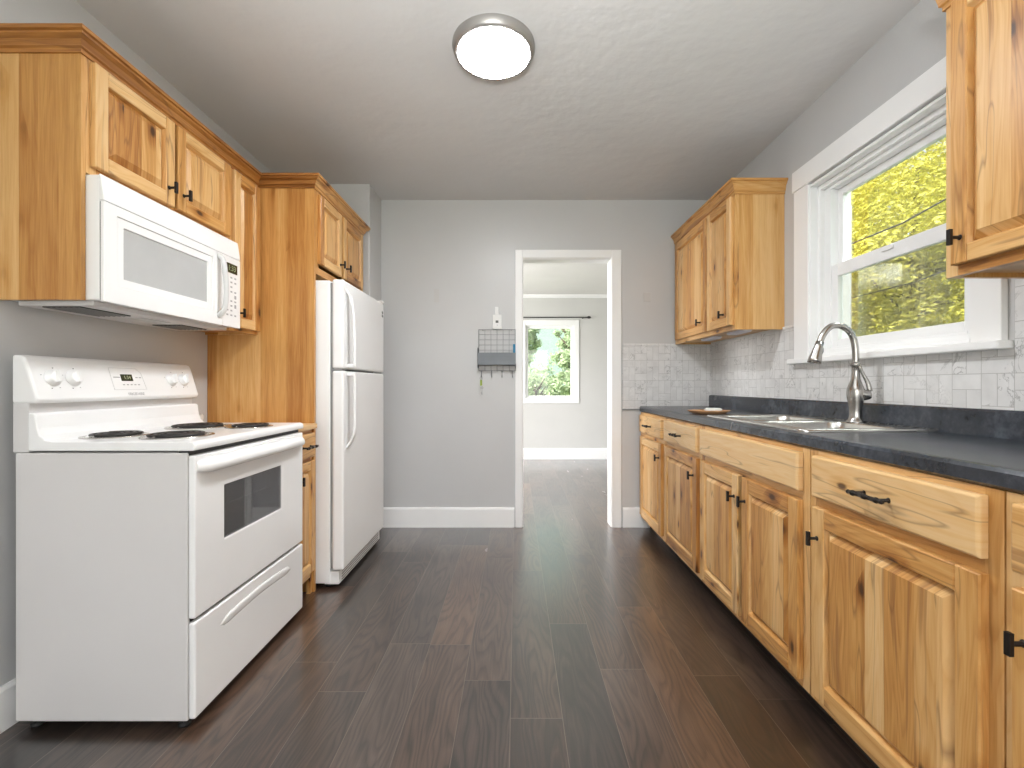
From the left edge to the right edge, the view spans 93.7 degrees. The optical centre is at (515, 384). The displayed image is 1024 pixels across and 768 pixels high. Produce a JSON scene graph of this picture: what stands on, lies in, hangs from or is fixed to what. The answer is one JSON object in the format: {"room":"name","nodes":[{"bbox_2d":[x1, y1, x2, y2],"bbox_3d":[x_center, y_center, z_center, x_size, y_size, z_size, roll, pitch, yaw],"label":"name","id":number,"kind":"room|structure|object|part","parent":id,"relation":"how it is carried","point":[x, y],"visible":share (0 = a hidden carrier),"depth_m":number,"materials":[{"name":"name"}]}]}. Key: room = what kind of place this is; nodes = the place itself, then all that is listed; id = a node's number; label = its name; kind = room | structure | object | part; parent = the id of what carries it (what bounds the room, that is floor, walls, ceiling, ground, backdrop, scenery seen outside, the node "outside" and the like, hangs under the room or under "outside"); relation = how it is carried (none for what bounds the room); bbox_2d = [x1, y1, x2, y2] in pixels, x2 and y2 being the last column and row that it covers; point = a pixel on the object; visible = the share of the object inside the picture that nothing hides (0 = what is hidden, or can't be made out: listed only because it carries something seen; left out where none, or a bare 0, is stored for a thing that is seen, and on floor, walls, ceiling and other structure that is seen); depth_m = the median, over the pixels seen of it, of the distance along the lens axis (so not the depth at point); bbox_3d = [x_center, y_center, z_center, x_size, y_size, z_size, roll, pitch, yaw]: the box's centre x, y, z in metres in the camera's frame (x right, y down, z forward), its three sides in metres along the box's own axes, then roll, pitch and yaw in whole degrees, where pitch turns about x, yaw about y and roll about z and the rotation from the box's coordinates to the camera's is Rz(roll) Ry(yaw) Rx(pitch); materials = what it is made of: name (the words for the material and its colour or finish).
{"room":"kitchen","nodes":[
{"label":"kitchen","id":0,"kind":"room"},
{"bbox_2d":[0,0,272,686],"bbox_3d":[-1.650,-0.162,0.910,0.120,2.453,5.620,0,0,0],"label":"wall","id":1,"kind":"structure","parent":0,"point":[24,330],"depth_m":1.64,"materials":[{"name":"paint"}]},
{"bbox_2d":[0,678,18,733],"bbox_3d":[-1.582,0.998,0.330,0.016,0.135,4.260,0,0,0],"label":"baseboard","id":2,"kind":"structure","parent":1,"relation":"attached to","point":[8,690],"depth_m":1.49,"materials":[{"name":"paint"}]},
{"bbox_2d":[0,53,230,299],"bbox_3d":[-1.433,-0.640,1.844,0.312,0.759,0.756,0,0,0],"label":"upper cabinet","id":3,"kind":"object","parent":1,"relation":"attached to","point":[65,119],"visible":0.98,"depth_m":1.47,"materials":[{"name":"brown wood"}]},
{"bbox_3d":[-1.459,-0.640,1.474,0.260,0.759,0.016,0,0,0],"label":"panel","id":4,"kind":"part","parent":3,"relation":"part of","materials":[{"name":"brown wood"}]},
{"bbox_2d":[11,174,239,330],"bbox_3d":[-1.410,-0.450,1.851,0.355,0.410,0.734,0,0,0],"label":"microwave","id":5,"kind":"object","parent":3,"relation":"attached to","point":[148,263],"visible":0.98,"depth_m":1.70,"materials":[{"name":"plastic"}]},
{"bbox_3d":[-1.280,-0.415,1.784,0.013,0.312,0.601,0,0,0],"label":"door","id":6,"kind":"part","parent":5,"relation":"part of","materials":[{"name":"plastic"}]},
{"bbox_3d":[-1.257,-0.426,2.058,0.049,0.279,0.026,0,0,0],"label":"handle","id":7,"kind":"part","parent":5,"relation":"part of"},
{"bbox_3d":[-1.280,-0.415,2.152,0.012,0.312,0.131,0,0,0],"label":"control panel","id":8,"kind":"part","parent":5,"relation":"part of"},
{"bbox_2d":[226,277,235,316],"bbox_3d":[-1.274,-0.396,2.148,0.001,0.175,0.074,0,0,0],"label":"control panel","id":9,"kind":"object","parent":5,"relation":"attached to","point":[231,311],"depth_m":2.16,"materials":[{"name":"plastic"}]},
{"bbox_3d":[-1.319,-0.845,1.672,0.019,0.325,0.348,0,0,0],"label":"door","id":10,"kind":"part","parent":3,"relation":"part of","materials":[{"name":"brown wood"}]},
{"bbox_3d":[-1.339,-0.839,1.852,0.020,0.363,0.740,0,0,0],"label":"frame","id":11,"kind":"part","parent":3,"relation":"part of","materials":[{"name":"brown wood"}]},
{"bbox_3d":[-1.294,-0.745,1.812,0.032,0.042,0.014,0,0,0],"label":"handle","id":12,"kind":"part","parent":3,"relation":"part of","materials":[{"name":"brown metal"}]},
{"bbox_2d":[0,23,370,235],"bbox_3d":[-1.228,-1.044,2.351,0.427,0.062,1.943,0,0,9],"label":"crown molding","id":13,"kind":"structure","parent":3,"relation":"attached to","point":[14,37],"depth_m":1.69,"materials":[{"name":"brown wood"}]},
{"bbox_3d":[-1.294,-0.745,1.892,0.032,0.042,0.014,0,0,0],"label":"handle","id":14,"kind":"part","parent":3,"relation":"part of","materials":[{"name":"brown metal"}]},
{"bbox_3d":[-1.319,-0.845,2.034,0.019,0.325,0.344,0,0,0],"label":"door","id":15,"kind":"part","parent":3,"relation":"part of","materials":[{"name":"brown wood"}]},
{"bbox_2d":[200,168,259,334],"bbox_3d":[-1.433,-0.638,2.346,0.312,0.763,0.245,0,0,0],"label":"upper cabinet","id":16,"kind":"object","parent":1,"relation":"attached to","point":[245,195],"visible":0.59,"depth_m":2.35,"materials":[{"name":"brown wood"}]},
{"bbox_3d":[-1.339,-0.638,2.346,0.020,0.763,0.245,0,0,0],"label":"frame","id":17,"kind":"part","parent":16,"relation":"part of","materials":[{"name":"brown wood"}]},
{"bbox_3d":[-1.294,-0.340,2.268,0.032,0.042,0.014,0,0,0],"label":"handle","id":18,"kind":"part","parent":16,"relation":"part of","materials":[{"name":"brown metal"}]},
{"bbox_3d":[-1.319,-0.640,2.351,0.019,0.734,0.222,0,0,0],"label":"door","id":19,"kind":"part","parent":16,"relation":"part of","materials":[{"name":"brown wood"}]},
{"bbox_2d":[316,190,362,291],"bbox_3d":[-1.288,-0.800,2.874,0.600,0.440,0.767,0,0,0],"label":"upper cabinet","id":20,"kind":"object","parent":1,"relation":"attached to","point":[339,246],"visible":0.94,"depth_m":2.75,"materials":[{"name":"brown wood"}]},
{"bbox_3d":[-1.029,-0.815,2.663,0.019,0.364,0.303,0,0,0],"label":"door","id":21,"kind":"part","parent":20,"relation":"part of","materials":[{"name":"brown wood"}]},
{"bbox_3d":[-1.029,-0.815,3.027,0.019,0.364,0.355,0,0,0],"label":"door","id":22,"kind":"part","parent":20,"relation":"part of","materials":[{"name":"brown wood"}]},
{"bbox_2d":[330,184,380,300],"bbox_3d":[-1.300,-0.162,3.455,0.580,2.453,0.290,0,0,0],"label":"wall","id":23,"kind":"structure","parent":0,"point":[361,198],"depth_m":3.31,"materials":[{"name":"paint"}]},
{"bbox_2d":[0,459,875,767],"bbox_3d":[0.200,1.090,2.560,4.800,0.050,8.920,0,0,0],"label":"floor","id":24,"kind":"structure","parent":0,"point":[565,638],"depth_m":1.76,"materials":[{"name":"brown wood"}]},
{"bbox_2d":[13,355,304,727],"bbox_3d":[-1.249,0.486,1.848,0.598,1.158,0.754,0,0,0],"label":"stove","id":25,"kind":"object","parent":24,"relation":"on","point":[158,550],"visible":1,"depth_m":1.47,"materials":[{"name":"white metal"}]},
{"bbox_3d":[-1.500,1.048,1.507,0.036,0.033,0.035,0,0,0],"label":"leg","id":26,"kind":"part","parent":25,"relation":"part of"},
{"bbox_3d":[-1.477,-0.022,1.541,0.040,0.053,0.055,0,0,0],"label":"knob","id":27,"kind":"part","parent":25,"relation":"part of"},
{"bbox_3d":[-1.477,-0.022,1.613,0.040,0.053,0.055,0,0,0],"label":"knob","id":28,"kind":"part","parent":25,"relation":"part of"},
{"bbox_3d":[-1.365,0.172,1.635,0.176,0.004,0.200,0,0,0],"label":"burner","id":29,"kind":"part","parent":25,"relation":"part of","materials":[{"name":"black metal"}]},
{"bbox_2d":[29,404,302,450],"bbox_3d":[-1.240,0.144,1.848,0.512,0.117,0.754,0,0,0],"label":"cooktop","id":30,"kind":"object","parent":25,"relation":"in","point":[95,427],"depth_m":1.64,"materials":[{"name":"metal"}]},
{"bbox_3d":[-1.477,-0.022,2.072,0.040,0.053,0.055,0,0,0],"label":"knob","id":31,"kind":"part","parent":25,"relation":"part of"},
{"bbox_3d":[-1.150,0.172,1.635,0.204,0.004,0.232,0,0,0],"label":"burner","id":32,"kind":"part","parent":25,"relation":"part of","materials":[{"name":"black metal"}]},
{"bbox_3d":[-1.477,-0.022,2.145,0.040,0.053,0.055,0,0,0],"label":"knob","id":33,"kind":"part","parent":25,"relation":"part of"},
{"bbox_3d":[-1.040,1.048,1.507,0.036,0.033,0.035,0,0,0],"label":"leg","id":34,"kind":"part","parent":25,"relation":"part of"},
{"bbox_3d":[-1.312,0.172,1.990,0.227,0.004,0.258,0,0,0],"label":"burner","id":35,"kind":"part","parent":25,"relation":"part of","materials":[{"name":"black metal"}]},
{"bbox_3d":[-0.997,0.880,1.848,0.021,0.297,0.746,0,0,0],"label":"storage drawer","id":36,"kind":"part","parent":25,"relation":"part of","materials":[{"name":"metal"}]},
{"bbox_3d":[-0.997,0.469,1.848,0.021,0.501,0.746,0,0,0],"label":"oven door","id":37,"kind":"part","parent":25,"relation":"part of","materials":[{"name":"metal"}]},
{"bbox_3d":[-1.105,0.172,1.990,0.172,0.004,0.195,0,0,0],"label":"burner","id":38,"kind":"part","parent":25,"relation":"part of","materials":[{"name":"black metal"}]},
{"bbox_3d":[-0.969,0.253,1.848,0.038,0.050,0.728,0,0,0],"label":"door handle","id":39,"kind":"part","parent":25,"relation":"part of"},
{"bbox_2d":[207,188,315,591],"bbox_3d":[-1.313,0.022,2.480,0.549,2.085,0.020,0,0,0],"label":"panel","id":40,"kind":"object","parent":24,"relation":"on","point":[269,376],"visible":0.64,"depth_m":2.47,"materials":[{"name":"brown wood"}]},
{"bbox_2d":[298,429,318,593],"bbox_3d":[-1.280,0.644,2.357,0.580,0.842,0.224,0,0,0],"label":"base cabinet","id":41,"kind":"object","parent":24,"relation":"on","point":[308,449],"visible":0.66,"depth_m":2.39,"materials":[{"name":"brown wood"}]},
{"bbox_3d":[-1.060,0.644,2.357,0.020,0.842,0.224,0,0,0],"label":"frame","id":42,"kind":"part","parent":41,"relation":"part of","materials":[{"name":"brown wood"}]},
{"bbox_3d":[-1.040,0.665,2.356,0.019,0.564,0.210,0,0,0],"label":"door","id":43,"kind":"part","parent":41,"relation":"part of","materials":[{"name":"brown wood"}]},
{"bbox_2d":[298,423,316,431],"bbox_3d":[-1.305,0.210,2.358,0.566,0.026,0.222,0,0,0],"label":"countertop","id":44,"kind":"structure","parent":41,"relation":"on","point":[306,426],"depth_m":2.39,"materials":[{"name":"brown wood"}]},
{"bbox_3d":[-1.038,0.304,2.356,0.022,0.122,0.210,0,0,0],"label":"drawer","id":45,"kind":"part","parent":41,"relation":"part of","materials":[{"name":"brown wood"}]},
{"bbox_3d":[-1.009,0.306,2.356,0.037,0.015,0.125,0,0,0],"label":"handle","id":46,"kind":"part","parent":41,"relation":"part of","materials":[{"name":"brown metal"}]},
{"bbox_2d":[316,279,383,586],"bbox_3d":[-1.204,0.249,2.886,0.712,1.632,0.768,0,0,0],"label":"refrigerator","id":47,"kind":"object","parent":24,"relation":"on","point":[349,322],"visible":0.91,"depth_m":2.55,"materials":[{"name":"metal"}]},
{"bbox_3d":[-0.877,0.137,2.552,0.059,0.404,0.030,0,0,0],"label":"handle","id":48,"kind":"part","parent":47,"relation":"part of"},
{"bbox_3d":[-0.878,-0.302,2.552,0.058,0.414,0.030,0,0,0],"label":"handle","id":49,"kind":"part","parent":47,"relation":"part of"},
{"bbox_3d":[-0.930,0.447,2.886,0.060,1.043,0.768,0,0,0],"label":"fridge door","id":50,"kind":"part","parent":47,"relation":"part of","materials":[{"name":"metal"}]},
{"bbox_3d":[-0.930,-0.319,2.886,0.060,0.468,0.768,0,0,0],"label":"freezer door","id":51,"kind":"part","parent":47,"relation":"part of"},
{"bbox_2d":[639,412,676,555],"bbox_3d":[1.162,0.633,3.291,0.580,0.863,0.586,0,0,0],"label":"base cabinet","id":52,"kind":"object","parent":24,"relation":"on","point":[651,426],"visible":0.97,"depth_m":3.21,"materials":[{"name":"brown wood"}]},
{"bbox_3d":[0.920,0.280,3.285,0.022,0.126,0.520,0,0,0],"label":"drawer","id":53,"kind":"part","parent":52,"relation":"part of","materials":[{"name":"brown wood"}]},
{"bbox_3d":[0.922,0.663,3.285,0.019,0.580,0.520,0,0,0],"label":"door","id":54,"kind":"part","parent":52,"relation":"part of","materials":[{"name":"brown wood"}]},
{"bbox_3d":[0.942,0.592,3.291,0.020,0.779,0.586,0,0,0],"label":"frame","id":55,"kind":"part","parent":52,"relation":"part of","materials":[{"name":"brown wood"}]},
{"bbox_2d":[664,417,715,596],"bbox_3d":[1.162,0.633,2.701,0.580,0.863,0.586,0,0,0],"label":"base cabinet","id":56,"kind":"object","parent":24,"relation":"on","point":[682,456],"visible":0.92,"depth_m":2.63,"materials":[{"name":"brown wood"}]},
{"bbox_3d":[0.891,0.282,2.699,0.037,0.015,0.125,0,0,0],"label":"handle","id":57,"kind":"part","parent":56,"relation":"part of","materials":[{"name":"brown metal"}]},
{"bbox_3d":[0.920,0.280,2.699,0.022,0.126,0.533,0,0,0],"label":"drawer","id":58,"kind":"part","parent":56,"relation":"part of","materials":[{"name":"brown wood"}]},
{"bbox_3d":[0.922,0.663,2.699,0.019,0.580,0.533,0,0,0],"label":"door","id":59,"kind":"part","parent":56,"relation":"part of","materials":[{"name":"brown wood"}]},
{"bbox_3d":[0.942,0.592,2.701,0.020,0.779,0.586,0,0,0],"label":"frame","id":60,"kind":"part","parent":56,"relation":"part of","materials":[{"name":"brown wood"}]},
{"bbox_2d":[700,425,832,720],"bbox_3d":[1.166,0.633,1.962,0.572,0.863,0.883,0,0,0],"label":"base cabinet","id":61,"kind":"object","parent":24,"relation":"on","point":[755,492],"visible":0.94,"depth_m":1.79,"materials":[{"name":"brown wood"}]},
{"bbox_3d":[0.922,0.663,2.182,0.019,0.580,0.407,0,0,0],"label":"door","id":62,"kind":"part","parent":61,"relation":"part of","materials":[{"name":"brown wood"}]},
{"bbox_3d":[0.896,0.465,2.008,0.032,0.042,0.014,0,0,0],"label":"handle","id":63,"kind":"part","parent":61,"relation":"part of","materials":[{"name":"brown metal"}]},
{"bbox_3d":[0.896,0.465,1.915,0.032,0.042,0.014,0,0,0],"label":"handle","id":64,"kind":"part","parent":61,"relation":"part of","materials":[{"name":"brown metal"}]},
{"bbox_3d":[0.920,0.280,1.970,0.022,0.126,0.829,0,0,0],"label":"drawer","id":65,"kind":"part","parent":61,"relation":"part of","materials":[{"name":"brown wood"}]},
{"bbox_3d":[0.922,0.663,1.750,0.019,0.580,0.389,0,0,0],"label":"door","id":66,"kind":"part","parent":61,"relation":"part of","materials":[{"name":"brown wood"}]},
{"bbox_2d":[639,395,1023,493],"bbox_3d":[1.188,0.137,1.944,0.530,0.125,3.288,0,0,0],"label":"countertop","id":67,"kind":"structure","parent":61,"relation":"on","point":[985,447],"depth_m":1.44,"materials":[{"name":"stone"}]},
{"bbox_2d":[687,409,730,413],"bbox_3d":[1.057,0.146,2.616,0.235,0.019,0.155,0,0,0],"label":"wooden dish","id":68,"kind":"object","parent":67,"relation":"on","point":[695,411],"visible":0.91,"depth_m":2.57,"materials":[{"name":"brown wood"}]},
{"bbox_2d":[704,408,721,410],"bbox_3d":[1.075,0.135,2.615,0.084,0.018,0.059,0,0,0],"label":"soap bar","id":69,"kind":"object","parent":68,"relation":"in","point":[705,409],"visible":0.8,"depth_m":2.59,"materials":[{"name":"white"}]},
{"bbox_2d":[707,414,937,431],"bbox_3d":[1.188,0.234,2.007,0.472,0.173,0.815,0,0,0],"label":"sink","id":70,"kind":"object","parent":67,"relation":"in","point":[802,423],"visible":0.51,"depth_m":1.98,"materials":[{"name":"metal"}]},
{"bbox_3d":[1.163,0.235,2.199,0.343,0.172,0.347,0,0,0],"label":"bowl","id":71,"kind":"part","parent":70,"relation":"part of","materials":[{"name":"metal"}]},
{"bbox_3d":[1.163,0.235,1.817,0.343,0.172,0.345,0,0,0],"label":"bowl","id":72,"kind":"part","parent":70,"relation":"part of","materials":[{"name":"metal"}]},
{"bbox_2d":[807,322,872,422],"bbox_3d":[1.293,-0.050,1.925,0.244,0.402,0.068,0,0,0],"label":"kitchen faucet","id":73,"kind":"object","parent":67,"relation":"on","point":[856,393],"visible":1,"depth_m":1.91,"materials":[{"name":"silver metal"}]},
{"bbox_3d":[1.390,-0.009,1.911,0.050,0.141,0.050,0,0,32],"label":"lever handle","id":74,"kind":"part","parent":73,"relation":"part of","materials":[{"name":"silver metal"}]},
{"bbox_2d":[805,449,1008,767],"bbox_3d":[1.162,0.633,1.216,0.580,0.863,0.601,0,0,0],"label":"base cabinet","id":75,"kind":"object","parent":24,"relation":"on","point":[909,567],"visible":0.98,"depth_m":1.11,"materials":[{"name":"brown wood"}]},
{"bbox_3d":[0.896,0.465,1.455,0.032,0.042,0.014,0,0,0],"label":"handle","id":76,"kind":"part","parent":75,"relation":"part of","materials":[{"name":"brown metal"}]},
{"bbox_3d":[0.891,0.282,1.214,0.037,0.015,0.125,0,0,0],"label":"handle","id":77,"kind":"part","parent":75,"relation":"part of","materials":[{"name":"brown metal"}]},
{"bbox_3d":[0.920,0.280,1.214,0.022,0.126,0.537,0,0,0],"label":"drawer","id":78,"kind":"part","parent":75,"relation":"part of","materials":[{"name":"brown wood"}]},
{"bbox_2d":[1003,491,1023,767],"bbox_3d":[1.162,0.633,0.612,0.580,0.863,0.601,0,0,0],"label":"base cabinet","id":79,"kind":"object","parent":24,"relation":"on","point":[1013,638],"visible":0.99,"depth_m":0.88,"materials":[{"name":"brown wood"}]},
{"bbox_3d":[0.896,0.465,0.862,0.032,0.042,0.014,0,0,0],"label":"handle","id":80,"kind":"part","parent":79,"relation":"part of","materials":[{"name":"brown metal"}]},
{"bbox_3d":[0.920,0.280,0.616,0.022,0.126,0.541,0,0,0],"label":"drawer","id":81,"kind":"part","parent":79,"relation":"part of","materials":[{"name":"brown wood"}]},
{"bbox_3d":[0.922,0.663,0.616,0.019,0.580,0.541,0,0,0],"label":"door","id":82,"kind":"part","parent":79,"relation":"part of","materials":[{"name":"brown wood"}]},
{"bbox_2d":[76,0,920,199],"bbox_3d":[-0.054,-1.438,0.850,3.312,0.100,5.500,0,0,0],"label":"ceiling","id":83,"kind":"structure","parent":0,"point":[615,99],"depth_m":2.22,"materials":[{"name":"paint"}]},
{"bbox_2d":[452,13,534,79],"bbox_3d":[-0.091,-1.365,1.966,0.338,0.045,0.353,0,0,0],"label":"ceiling lamp","id":84,"kind":"object","parent":83,"relation":"attached to","point":[489,46],"visible":1,"depth_m":1.91,"materials":[{"name":"silver metal"}]},
{"bbox_2d":[458,27,528,78],"bbox_3d":[-0.091,-1.351,1.966,0.291,0.017,0.304,0,0,0],"label":"diffuser","id":85,"kind":"object","parent":84,"relation":"attached to","point":[484,52],"depth_m":1.93,"materials":[{"name":"white"}]},
{"bbox_2d":[381,200,707,526],"bbox_3d":[0.006,-0.211,3.660,3.192,2.553,0.120,0,0,0],"label":"wall","id":86,"kind":"structure","parent":0,"point":[446,443],"depth_m":3.60,"materials":[{"name":"paint"}]},
{"bbox_2d":[383,507,513,527],"bbox_3d":[-0.510,0.991,3.592,0.996,0.148,0.016,0,0,0],"label":"baseboard","id":87,"kind":"structure","parent":86,"relation":"attached to","point":[393,517],"depth_m":3.58,"materials":[{"name":"paint"}]},
{"bbox_2d":[477,329,515,377],"bbox_3d":[-0.141,-0.235,3.559,0.283,0.361,0.082,0,0,0],"label":"wall organizer","id":88,"kind":"object","parent":86,"relation":"attached to","point":[483,359],"visible":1,"depth_m":3.52,"materials":[{"name":"grey metal"}]},
{"bbox_2d":[493,307,501,328],"bbox_3d":[-0.141,-0.500,3.587,0.069,0.166,0.026,0,0,0],"label":"wall sensor","id":89,"kind":"object","parent":86,"relation":"attached to","point":[497,319],"visible":1,"depth_m":3.58,"materials":[{"name":"white plastic"}]},
{"bbox_2d":[515,250,620,527],"bbox_3d":[0.391,0.028,3.660,0.793,2.075,0.156,0,0,0],"label":"door frame","id":90,"kind":"structure","parent":86,"relation":"attached to","point":[612,258],"depth_m":3.58,"materials":[{"name":"paint"}]},
{"bbox_2d":[623,507,649,527],"bbox_3d":[0.900,0.991,3.592,0.200,0.148,0.016,0,0,0],"label":"baseboard","id":91,"kind":"structure","parent":86,"relation":"attached to","point":[632,518],"depth_m":3.58,"materials":[{"name":"paint"}]},
{"bbox_2d":[622,346,709,408],"bbox_3d":[1.125,-0.056,3.596,0.657,0.471,0.008,0,0,0],"label":"tiled wall","id":92,"kind":"structure","parent":86,"relation":"attached to","point":[651,375],"depth_m":3.59,"materials":[{"name":"tile"}]},
{"bbox_2d":[523,298,606,447],"bbox_3d":[0.200,-0.115,6.960,4.800,2.360,0.120,0,0,0],"label":"wall","id":93,"kind":"structure","parent":0,"point":[583,424],"depth_m":6.90,"materials":[{"name":"paint"}]},
{"bbox_2d":[523,320,578,402],"bbox_3d":[0.483,-0.333,6.952,0.843,1.195,0.136,0,0,0],"label":"window","id":94,"kind":"structure","parent":93,"relation":"in","point":[573,325],"depth_m":6.88,"materials":[{"name":"paint"}]},
{"bbox_2d":[523,316,590,318],"bbox_3d":[0.460,-0.965,6.860,1.220,0.040,0.080,0,0,0],"label":"curtain rod","id":95,"kind":"object","parent":93,"relation":"attached to","point":[588,317],"visible":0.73,"depth_m":6.83,"materials":[{"name":"metal"}]},
{"bbox_3d":[0.435,-0.963,6.840,1.170,0.021,0.016,0,0,0],"label":"rod","id":96,"kind":"part","parent":95,"relation":"part of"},
{"bbox_2d":[523,448,606,458],"bbox_3d":[0.200,0.988,6.892,4.600,0.155,0.016,0,0,0],"label":"baseboard","id":97,"kind":"structure","parent":93,"relation":"attached to","point":[528,453],"depth_m":6.88,"materials":[{"name":"paint"}]},
{"bbox_2d":[523,294,606,297],"bbox_3d":[0.200,-1.272,6.880,4.600,0.045,0.040,0,0,0],"label":"crown molding","id":98,"kind":"structure","parent":93,"relation":"attached to","point":[524,295],"depth_m":6.87,"materials":[{"name":"paint"}]},
{"bbox_2d":[523,264,606,293],"bbox_3d":[0.200,-1.345,5.370,4.800,0.100,3.300,0,0,0],"label":"ceiling","id":99,"kind":"structure","parent":0,"point":[537,278],"depth_m":5.86,"materials":[{"name":"paint"}]},
{"bbox_2d":[735,0,1015,347],"bbox_3d":[1.532,-0.162,0.910,0.140,2.453,5.620,0,0,0],"label":"wall","id":100,"kind":"structure","parent":0,"point":[916,43],"depth_m":2.07,"materials":[{"name":"paint"}]},
{"bbox_2d":[622,325,793,409],"bbox_3d":[1.129,-0.064,3.050,0.665,0.505,1.100,0,0,0],"label":"trim","id":101,"kind":"structure","parent":100,"relation":"attached to","point":[790,326],"depth_m":3.56,"materials":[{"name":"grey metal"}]},
{"bbox_2d":[671,178,787,343],"bbox_3d":[1.301,-0.708,3.082,0.320,0.810,1.012,0,0,0],"label":"upper cabinet","id":102,"kind":"object","parent":100,"relation":"attached to","point":[729,253],"visible":1,"depth_m":2.63,"materials":[{"name":"brown wood"}]},
{"bbox_3d":[1.182,-0.681,3.257,0.019,0.703,0.575,0,0,0],"label":"door","id":103,"kind":"part","parent":102,"relation":"part of","materials":[{"name":"brown wood"}]},
{"bbox_3d":[1.202,-0.681,3.100,0.020,0.757,0.976,0,0,0],"label":"frame","id":104,"kind":"part","parent":102,"relation":"part of","materials":[{"name":"brown wood"}]},
{"bbox_2d":[701,336,721,340],"bbox_3d":[1.300,-0.307,3.200,0.060,0.014,0.220,0,0,0],"label":"light","id":105,"kind":"object","parent":102,"relation":"attached to","point":[712,337],"visible":1,"depth_m":3.15,"materials":[{"name":"plastic"}]},
{"bbox_3d":[1.182,-0.681,2.793,0.019,0.703,0.323,0,0,0],"label":"door","id":106,"kind":"part","parent":102,"relation":"part of","materials":[{"name":"brown wood"}]},
{"bbox_3d":[1.157,-0.397,2.715,0.032,0.042,0.014,0,0,0],"label":"handle","id":107,"kind":"part","parent":102,"relation":"part of","materials":[{"name":"brown metal"}]},
{"bbox_3d":[1.308,-1.075,3.080,0.305,0.075,1.009,0,0,0],"label":"crown moulding","id":108,"kind":"part","parent":102,"relation":"part of","materials":[{"name":"brown wood"}]},
{"bbox_2d":[727,330,751,334],"bbox_3d":[1.300,-0.307,2.800,0.060,0.014,0.220,0,0,0],"label":"light","id":109,"kind":"object","parent":102,"relation":"attached to","point":[737,332],"visible":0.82,"depth_m":2.76,"materials":[{"name":"plastic"}]},
{"bbox_2d":[710,279,1023,410],"bbox_3d":[1.458,-0.064,1.650,0.008,0.487,3.900,0,0,0],"label":"tiled wall","id":110,"kind":"structure","parent":100,"relation":"attached to","point":[753,366],"depth_m":1.88,"materials":[{"name":"tile"}]},
{"bbox_2d":[787,56,1013,363],"bbox_3d":[1.507,-0.604,1.958,0.190,0.993,1.100,0,0,0],"label":"window","id":111,"kind":"structure","parent":100,"relation":"in","point":[831,265],"depth_m":2.03,"materials":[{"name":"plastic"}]},
{"bbox_3d":[1.552,-0.734,1.938,0.024,0.402,0.717,0,0,0],"label":"sash","id":112,"kind":"part","parent":111,"relation":"part of","materials":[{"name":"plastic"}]},
{"bbox_3d":[1.524,-0.373,1.938,0.024,0.396,0.717,0,0,0],"label":"sash","id":113,"kind":"part","parent":111,"relation":"part of","materials":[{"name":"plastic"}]},
{"bbox_3d":[1.462,-0.120,1.958,0.100,0.026,1.100,0,0,0],"label":"sill","id":114,"kind":"part","parent":111,"relation":"part of","materials":[{"name":"paint"}]},
{"bbox_2d":[935,0,1023,278],"bbox_3d":[1.301,-0.704,0.893,0.320,0.818,0.946,0,0,0],"label":"upper cabinet","id":115,"kind":"object","parent":100,"relation":"attached to","point":[985,38],"visible":1,"depth_m":1.21,"materials":[{"name":"brown wood"}]},
{"bbox_3d":[1.308,-1.075,0.893,0.305,0.075,0.946,0,0,0],"label":"crown moulding","id":116,"kind":"part","parent":115,"relation":"part of","materials":[{"name":"brown wood"}]},
{"bbox_3d":[1.157,-0.390,1.268,0.032,0.042,0.014,0,0,0],"label":"handle","id":117,"kind":"part","parent":115,"relation":"part of","materials":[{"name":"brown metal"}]},
{"label":"outside","id":118,"kind":"structure","parent":0,"visible":0},
{"bbox_3d":[25.000,1.465,65.000,130.000,0.100,190.000,0,0,0],"label":"ground","id":119,"kind":"structure","parent":118,"visible":0},
{"bbox_2d":[528,329,541,368],"bbox_3d":[0.214,-1.088,23.073,2.151,5.036,2.206,0,0,0],"label":"tree","id":120,"kind":"object","parent":119,"relation":"on","point":[533,340],"visible":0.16,"depth_m":22.81,"materials":[{"name":"green plant"}]},
{"bbox_2d":[528,362,565,395],"bbox_3d":[0.808,0.310,18.663,2.697,2.417,2.539,0,0,0],"label":"shrub","id":121,"kind":"object","parent":119,"relation":"on","point":[536,384],"visible":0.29,"depth_m":18.25,"materials":[{"name":"green plant"}]},
{"bbox_2d":[548,329,569,395],"bbox_3d":[1.961,-0.912,16.508,1.641,4.686,1.821,0,0,29],"label":"tree","id":122,"kind":"object","parent":119,"relation":"on","point":[564,355],"visible":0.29,"depth_m":16.46,"materials":[{"name":"green plant"}]},
{"bbox_2d":[851,141,964,318],"bbox_3d":[13.664,-3.233,17.287,12.645,11.433,12.443,0,0,-39],"label":"leafy tree","id":123,"kind":"object","parent":119,"relation":"on","point":[939,141],"visible":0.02,"depth_m":14.45,"materials":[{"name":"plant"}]},
{"bbox_2d":[851,137,964,336],"bbox_3d":[7.116,-2.074,8.550,7.874,7.704,8.194,0,0,-31],"label":"leafy tree","id":124,"kind":"object","parent":119,"relation":"on","point":[922,311],"visible":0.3,"depth_m":7.13,"materials":[{"name":"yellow plant"}]},
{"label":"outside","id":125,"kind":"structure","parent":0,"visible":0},
{"bbox_2d":[851,198,945,243],"bbox_3d":[2.900,-1.505,4.999,0.012,0.591,8.002,0,0,0],"label":"overhead cable","id":126,"kind":"object","parent":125,"point":[945,198],"visible":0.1,"depth_m":3.60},
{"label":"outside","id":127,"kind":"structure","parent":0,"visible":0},
{"bbox_2d":[851,270,945,298],"bbox_3d":[3.000,-1.045,5.000,0.010,0.549,8.002,0,0,0],"label":"overhead cable","id":128,"kind":"object","parent":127,"point":[943,270],"visible":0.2,"depth_m":3.75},
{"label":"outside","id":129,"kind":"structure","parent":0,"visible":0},
{"bbox_2d":[528,285,870,392],"bbox_3d":[15.000,-24.212,118.000,150.000,52.554,56.000,0,0,0],"label":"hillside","id":130,"kind":"structure","parent":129,"point":[549,340],"depth_m":94.17,"materials":[{"name":"white"}]}
]}

